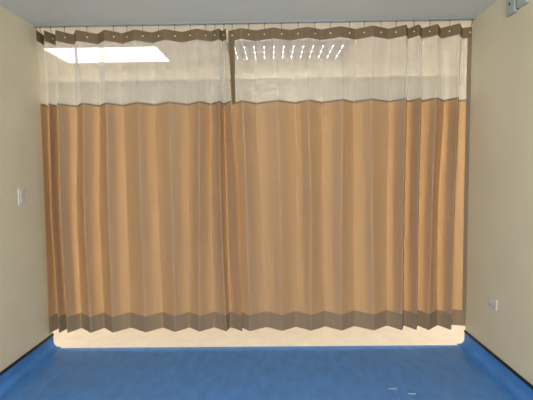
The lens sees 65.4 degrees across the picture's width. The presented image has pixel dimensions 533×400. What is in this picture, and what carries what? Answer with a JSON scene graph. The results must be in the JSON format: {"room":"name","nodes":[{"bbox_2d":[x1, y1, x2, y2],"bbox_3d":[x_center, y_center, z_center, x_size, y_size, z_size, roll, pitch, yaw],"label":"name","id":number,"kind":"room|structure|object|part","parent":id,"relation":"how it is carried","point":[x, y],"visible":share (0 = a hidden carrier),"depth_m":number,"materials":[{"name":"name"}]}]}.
{"room":"hospital room","nodes":[
{"label":"hospital room","id":0,"kind":"room"},
{"bbox_2d":[0,5,51,371],"bbox_3d":[-1.975,0.142,1.246,0.120,2.829,4.620,-1,4,1],"label":"wall","id":1,"kind":"structure","parent":0,"point":[24,317],"depth_m":3.19,"materials":[{"name":"beige paint"}]},
{"bbox_2d":[17,188,24,204],"bbox_3d":[-1.886,-0.026,3.193,0.013,0.132,0.072,-1,4,1],"label":"light switch","id":2,"kind":"object","parent":1,"relation":"attached to","point":[21,201],"visible":1,"depth_m":3.18,"materials":[{"name":"beige plastic"}]},
{"bbox_2d":[0,333,60,397],"bbox_3d":[-1.863,1.390,1.332,0.071,0.124,4.620,-1,4,1],"label":"baseboard","id":3,"kind":"structure","parent":1,"relation":"attached to","point":[18,370],"depth_m":3.21,"materials":[{"name":"blue plastic"}]},
{"bbox_2d":[0,0,497,70],"bbox_3d":[0.006,-1.394,1.852,10.000,0.100,6.090,-1,4,1],"label":"ceiling","id":4,"kind":"structure","parent":0,"point":[35,12],"depth_m":3.33,"materials":[{"name":"grey paint"}]},
{"bbox_2d":[44,45,171,63],"bbox_3d":[-1.605,-1.485,4.246,1.140,0.012,0.580,-1,4,1],"label":"ceiling light panel","id":5,"kind":"object","parent":4,"relation":"attached to","point":[113,53],"visible":0.74,"depth_m":4.20,"materials":[{"name":"white plastic"}]},
{"bbox_2d":[33,17,475,27],"bbox_3d":[-0.111,-1.442,3.379,3.588,0.014,0.036,-1,4,1],"label":"track","id":6,"kind":"object","parent":4,"relation":"attached to","point":[468,18],"visible":1,"depth_m":3.37,"materials":[{"name":"silver metal"}]},
{"bbox_2d":[36,24,241,332],"bbox_3d":[-1.040,-0.156,3.477,1.638,2.553,0.147,-1,4,1],"label":"curtain","id":7,"kind":"object","parent":6,"relation":"hanging from","point":[140,203],"visible":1,"depth_m":3.49,"materials":[{"name":"brown fabric"}]},
{"bbox_3d":[-1.072,-1.045,3.415,1.562,0.501,0.141,-1,4,1],"label":"net panel","id":8,"kind":"part","parent":7,"relation":"part of","materials":[{"name":"white fabric"}]},
{"bbox_3d":[-1.036,0.092,3.494,1.633,1.780,0.144,-1,4,1],"label":"cloth panel","id":9,"kind":"part","parent":7,"relation":"part of","materials":[{"name":"brown fabric"}]},
{"bbox_2d":[228,19,472,330],"bbox_3d":[0.698,-0.177,3.459,1.996,2.553,0.141,-1,4,1],"label":"curtain","id":10,"kind":"object","parent":6,"relation":"hanging from","point":[350,213],"visible":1,"depth_m":3.48,"materials":[{"name":"brown fabric"}]},
{"bbox_3d":[0.687,-1.067,3.397,1.995,0.501,0.138,-1,4,1],"label":"net panel","id":11,"kind":"part","parent":10,"relation":"part of","materials":[{"name":"white fabric"}]},
{"bbox_3d":[0.709,0.071,3.477,1.981,1.780,0.140,-1,4,1],"label":"cloth panel","id":12,"kind":"part","parent":10,"relation":"part of","materials":[{"name":"brown fabric"}]},
{"bbox_2d":[227,40,352,60],"bbox_3d":[0.214,-1.497,4.193,1.200,0.027,0.600,-1,4,1],"label":"recessed light","id":13,"kind":"object","parent":4,"relation":"in","point":[334,49],"visible":0.95,"depth_m":4.16,"materials":[{"name":"grey metal"}]},
{"bbox_2d":[48,76,466,149],"bbox_3d":[0.061,-0.200,5.038,10.000,2.929,0.100,-1,4,1],"label":"wall","id":14,"kind":"structure","parent":0,"point":[286,89],"depth_m":4.91,"materials":[{"name":"beige paint"}]},
{"bbox_2d":[47,64,466,81],"bbox_3d":[0.043,-1.494,4.887,10.000,0.125,0.020,-1,4,1],"label":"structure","id":15,"kind":"structure","parent":14,"relation":"attached to","point":[397,70],"depth_m":4.88,"materials":[{"name":"beige paint"}]},
{"bbox_2d":[0,325,515,399],"bbox_3d":[0.043,1.427,2.049,10.000,0.100,6.090,-1,4,1],"label":"floor","id":16,"kind":"structure","parent":0,"point":[432,372],"depth_m":3.22,"materials":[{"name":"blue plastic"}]},
{"bbox_2d":[465,0,532,384],"bbox_3d":[1.736,0.097,1.200,0.120,2.829,4.620,-1,4,1],"label":"wall","id":17,"kind":"structure","parent":0,"point":[500,193],"depth_m":2.98,"materials":[{"name":"beige paint"}]},
{"bbox_2d":[488,295,497,310],"bbox_3d":[1.701,0.775,3.122,0.014,0.084,0.112,-1,4,1],"label":"wall socket","id":18,"kind":"object","parent":17,"relation":"attached to","point":[492,302],"visible":1,"depth_m":3.11,"materials":[{"name":"beige plastic"}]},
{"bbox_2d":[457,330,532,399],"bbox_3d":[1.657,1.348,1.288,0.071,0.124,4.620,-1,4,1],"label":"baseboard","id":19,"kind":"structure","parent":17,"relation":"attached to","point":[508,378],"depth_m":3.03,"materials":[{"name":"blue plastic"}]},
{"bbox_2d":[506,0,529,16],"bbox_3d":[1.662,-1.336,2.749,0.032,0.157,0.220,-1,4,1],"label":"junction box","id":20,"kind":"object","parent":17,"relation":"attached to","point":[512,6],"visible":1,"depth_m":2.77,"materials":[{"name":"grey plastic"}]}
]}

